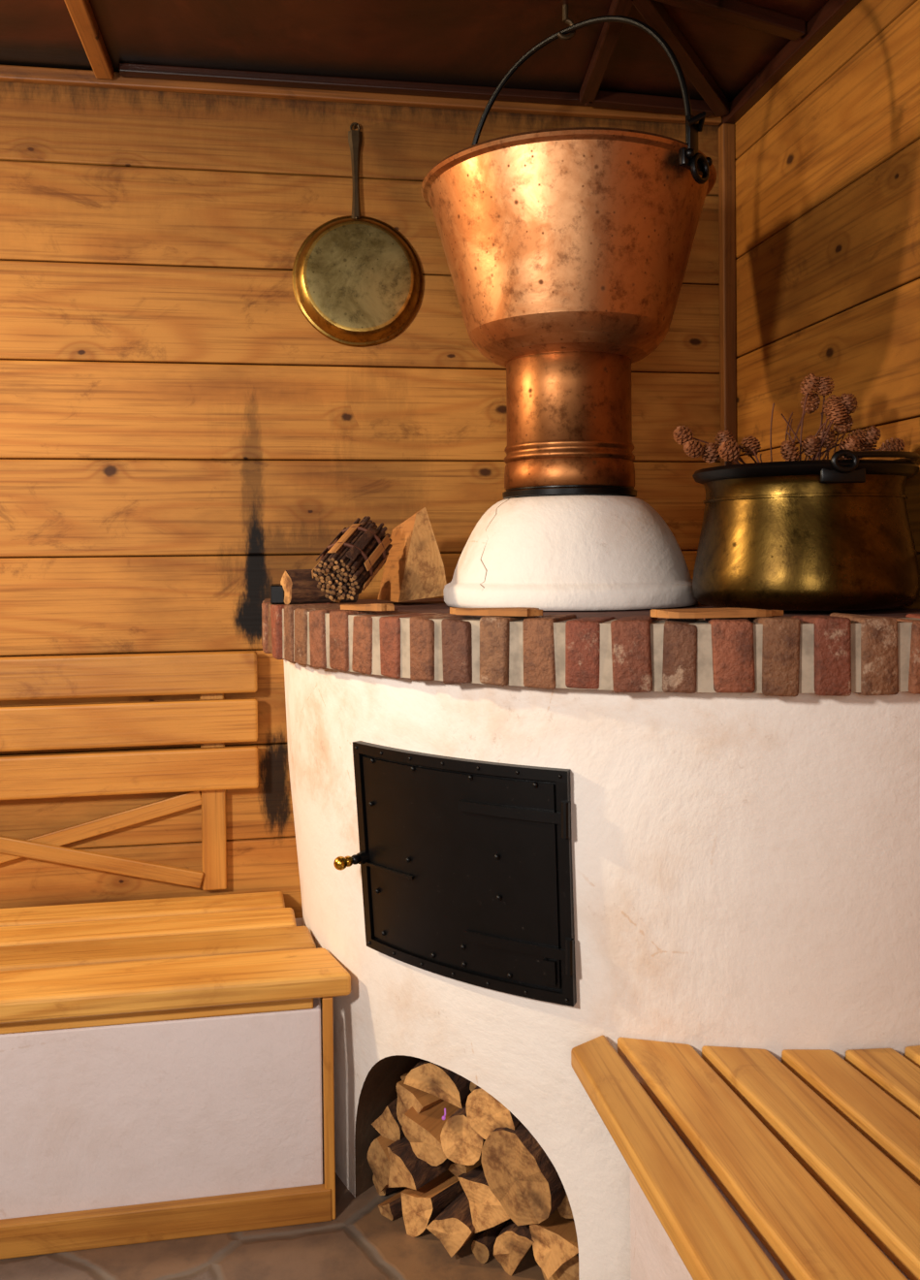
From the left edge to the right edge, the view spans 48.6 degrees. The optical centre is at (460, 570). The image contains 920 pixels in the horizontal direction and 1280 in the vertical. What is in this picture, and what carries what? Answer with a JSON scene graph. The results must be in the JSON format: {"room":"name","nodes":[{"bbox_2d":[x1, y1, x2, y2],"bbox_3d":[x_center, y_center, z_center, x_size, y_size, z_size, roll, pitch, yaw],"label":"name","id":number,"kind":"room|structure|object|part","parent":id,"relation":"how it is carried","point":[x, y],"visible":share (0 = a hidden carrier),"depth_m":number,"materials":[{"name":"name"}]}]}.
{"room":"sauna","nodes":[
{"label":"sauna","id":0,"kind":"room"},
{"bbox_2d":[0,1151,544,1279],"bbox_3d":[-0.631,1.296,0.306,3.420,0.050,4.170,-1,1,-9],"label":"floor","id":1,"kind":"structure","parent":0,"point":[361,1243],"depth_m":1.84,"materials":[{"name":"brown tile"}]},
{"bbox_2d":[0,650,351,1259],"bbox_3d":[-1.433,0.728,2.000,2.396,1.045,0.541,-1,1,-9],"label":"wooden bench","id":2,"kind":"object","parent":1,"relation":"on","point":[161,1059],"visible":0.98,"depth_m":1.94,"materials":[{"name":"brown wood"}]},
{"bbox_3d":[-1.563,0.483,2.218,2.208,0.560,0.061,-1,1,-9],"label":"backrest","id":3,"kind":"part","parent":2,"relation":"part of","materials":[{"name":"brown wood"}]},
{"bbox_3d":[-1.403,1.040,1.755,2.357,0.428,0.025,-1,1,-9],"label":"bench trim","id":4,"kind":"part","parent":2,"relation":"part of","materials":[{"name":"white paint"}]},
{"bbox_2d":[367,1058,578,1279],"bbox_3d":[0.148,1.071,1.972,0.579,0.403,0.472,0,1,40],"label":"firewood pile","id":5,"kind":"object","parent":1,"relation":"on","point":[477,1168],"visible":0.51,"depth_m":1.83,"materials":[{"name":"brown wood"}]},
{"bbox_2d":[442,1108,446,1119],"bbox_3d":[-0.029,0.987,1.847,0.008,0.020,0.008,-1,1,-9],"label":"light","id":6,"kind":"object","parent":5,"relation":"on","point":[443,1117],"visible":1,"depth_m":1.84,"materials":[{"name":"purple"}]},
{"bbox_2d":[261,597,919,1279],"bbox_3d":[0.212,0.648,1.984,1.187,1.170,1.112,-1,1,-9],"label":"stove","id":7,"kind":"object","parent":1,"relation":"on","point":[523,843],"visible":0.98,"depth_m":1.61,"materials":[{"name":"white paint"}]},
{"bbox_2d":[270,583,284,604],"bbox_3d":[-0.397,0.051,2.216,0.030,0.040,0.100,-1,1,-9],"label":"box","id":8,"kind":"object","parent":7,"relation":"on","point":[276,590],"visible":0.78,"depth_m":2.17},
{"bbox_2d":[280,569,358,604],"bbox_3d":[-0.301,0.034,2.179,0.157,0.075,0.072,-1,1,-27],"label":"log","id":9,"kind":"object","parent":7,"relation":"on","point":[299,586],"visible":0.51,"depth_m":2.14,"materials":[{"name":"brown wood"}]},
{"bbox_3d":[-0.199,0.528,1.852,0.069,0.025,0.026,-1,1,-41],"label":"door knob","id":10,"kind":"part","parent":7,"relation":"part of","materials":[{"name":"gold metal"}]},
{"bbox_2d":[311,515,392,603],"bbox_3d":[-0.215,-0.025,2.062,0.113,0.176,0.220,0,1,19],"label":"bundle","id":11,"kind":"object","parent":7,"relation":"on","point":[344,569],"visible":1,"depth_m":2.00,"materials":[{"name":"brown plant"}]},
{"bbox_2d":[340,603,394,610],"bbox_3d":[-0.170,0.065,1.852,0.133,0.014,0.051,0,1,42],"label":"bark slab","id":12,"kind":"object","parent":7,"relation":"on","point":[376,606],"visible":1,"depth_m":1.81,"materials":[{"name":"brown wood"}]},
{"bbox_2d":[377,507,447,602],"bbox_3d":[-0.108,-0.036,2.221,0.114,0.200,0.152,-1,1,-23],"label":"log","id":13,"kind":"object","parent":7,"relation":"on","point":[414,566],"visible":0.98,"depth_m":2.16,"materials":[{"name":"brown wood"}]},
{"bbox_3d":[-0.007,0.506,1.742,0.456,0.383,0.074,0,1,36],"label":"fire door","id":14,"kind":"part","parent":7,"relation":"part of","materials":[{"name":"metal"}]},
{"bbox_2d":[449,607,543,616],"bbox_3d":[0.057,0.066,1.667,0.170,0.012,0.062,0,1,30],"label":"bark slab","id":15,"kind":"object","parent":7,"relation":"on","point":[507,611],"visible":1,"depth_m":1.64,"materials":[{"name":"brown wood"}]},
{"bbox_2d":[443,495,699,610],"bbox_3d":[0.226,-0.040,2.100,0.525,0.219,0.525,-1,1,-9],"label":"dome","id":16,"kind":"object","parent":7,"relation":"on","point":[546,553],"visible":0.97,"depth_m":1.91,"materials":[{"name":"white paint"}]},
{"bbox_2d":[420,15,716,499],"bbox_3d":[0.220,-0.628,2.090,0.596,0.958,0.596,-1,1,-9],"label":"cauldron","id":17,"kind":"object","parent":16,"relation":"on","point":[567,250],"visible":0.98,"depth_m":1.92,"materials":[{"name":"orange metal"}]},
{"bbox_2d":[420,127,716,367],"bbox_3d":[0.221,-0.605,2.090,0.596,0.363,0.596,-1,1,-9],"label":"pot","id":18,"kind":"object","parent":17,"relation":"on","point":[573,243],"depth_m":1.89,"materials":[{"name":"orange metal"}]},
{"bbox_3d":[0.228,-0.909,2.074,0.622,0.397,0.085,0,1,45],"label":"bail handle","id":19,"kind":"part","parent":17,"relation":"part of","materials":[{"name":"black metal"}]},
{"bbox_2d":[331,597,919,619],"bbox_3d":[0.251,0.122,2.037,1.075,0.101,0.999,-1,1,-9],"label":"countertop","id":20,"kind":"structure","parent":7,"relation":"on","point":[424,605],"depth_m":1.85,"materials":[{"name":"wood"}]},
{"bbox_2d":[650,608,783,618],"bbox_3d":[0.396,0.065,1.567,0.203,0.012,0.079,-1,1,-9],"label":"bark slab","id":21,"kind":"object","parent":7,"relation":"on","point":[697,613],"visible":1,"depth_m":1.54,"materials":[{"name":"brown wood"}]},
{"bbox_2d":[692,448,919,610],"bbox_3d":[0.621,-0.069,1.845,0.392,0.266,0.396,-1,1,-9],"label":"brass pot","id":22,"kind":"object","parent":7,"relation":"on","point":[833,534],"visible":1,"depth_m":1.68,"materials":[{"name":"gold metal"}]},
{"bbox_2d":[672,373,905,464],"bbox_3d":[0.571,-0.237,1.806,0.390,0.220,0.158,-1,1,-9],"label":"cones","id":23,"kind":"object","parent":22,"relation":"in","point":[838,410],"visible":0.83,"depth_m":1.78,"materials":[{"name":"brown plant"}]},
{"bbox_2d":[571,1035,919,1279],"bbox_3d":[0.630,0.997,0.970,0.698,0.500,1.436,-1,1,-9],"label":"wooden bench","id":24,"kind":"object","parent":1,"relation":"on","point":[744,1164],"visible":1,"depth_m":1.32,"materials":[{"name":"brown wood"}]},
{"bbox_2d":[0,81,720,918],"bbox_3d":[-0.975,0.046,2.373,3.450,2.385,0.060,-1,1,-9],"label":"wall","id":25,"kind":"structure","parent":0,"point":[177,436],"depth_m":2.40,"materials":[{"name":"brown wood"}]},
{"bbox_2d":[291,122,423,346],"bbox_3d":[-0.243,-0.804,2.430,0.314,0.532,0.050,-1,1,-9],"label":"frying pan","id":26,"kind":"object","parent":25,"relation":"attached to","point":[358,281],"visible":1,"depth_m":2.41,"materials":[{"name":"gold metal"}]},
{"bbox_3d":[-0.249,-0.943,2.433,0.033,0.256,0.033,0,1,36],"label":"pan handle","id":27,"kind":"part","parent":26,"relation":"part of","materials":[{"name":"metal"}]},
{"bbox_3d":[-0.241,-0.695,2.428,0.314,0.314,0.042,-1,1,-9],"label":"pan dish","id":28,"kind":"part","parent":26,"relation":"part of","materials":[{"name":"gold metal"}]},
{"bbox_2d":[0,64,722,125],"bbox_3d":[-1.010,-1.125,2.308,3.390,0.031,0.022,-1,1,-9],"label":"trim","id":29,"kind":"structure","parent":25,"relation":"attached to","point":[8,73],"depth_m":2.41,"materials":[{"name":"brown wood"}]},
{"bbox_2d":[0,0,829,102],"bbox_3d":[-0.644,-1.133,0.281,3.450,0.040,4.200,-1,1,-9],"label":"ceiling","id":30,"kind":"structure","parent":0,"point":[474,43],"depth_m":2.21,"materials":[{"name":"brown wood"}]},
{"bbox_2d":[64,0,113,79],"bbox_3d":[-0.472,-1.101,0.280,0.040,0.028,4.140,-1,1,-9],"label":"batten","id":31,"kind":"object","parent":30,"relation":"attached to","point":[80,12],"depth_m":2.14,"materials":[{"name":"brown wood"}]},
{"bbox_2d":[119,0,805,117],"bbox_3d":[0.023,-1.135,1.978,1.462,0.031,0.950,-1,1,-9],"label":"struts","id":32,"kind":"object","parent":30,"relation":"attached to","point":[737,12],"depth_m":2.34,"materials":[{"name":"brown wood"}]},
{"bbox_2d":[557,3,575,40],"bbox_3d":[0.218,-1.119,2.082,0.040,0.070,0.012,-1,1,-9],"label":"ceiling hook","id":33,"kind":"object","parent":30,"relation":"attached to","point":[565,18],"depth_m":2.08,"materials":[{"name":"gold metal"}]},
{"bbox_2d":[735,0,919,608],"bbox_3d":[1.072,0.056,0.569,0.060,2.385,4.170,-1,1,-9],"label":"wall","id":34,"kind":"structure","parent":0,"point":[827,160],"depth_m":2.09,"materials":[{"name":"orange wood"}]},
{"bbox_2d":[718,123,736,466],"bbox_3d":[0.682,-0.540,2.591,0.034,1.175,0.034,-1,1,-9],"label":"trim","id":35,"kind":"structure","parent":34,"relation":"attached to","point":[727,336],"depth_m":2.57,"materials":[{"name":"brown wood"}]},
{"bbox_2d":[719,0,861,127],"bbox_3d":[1.016,-1.114,0.541,0.030,0.038,4.170,-1,1,-9],"label":"trim","id":36,"kind":"structure","parent":34,"relation":"attached to","point":[833,12],"depth_m":2.25,"materials":[{"name":"brown wood"}]}
]}

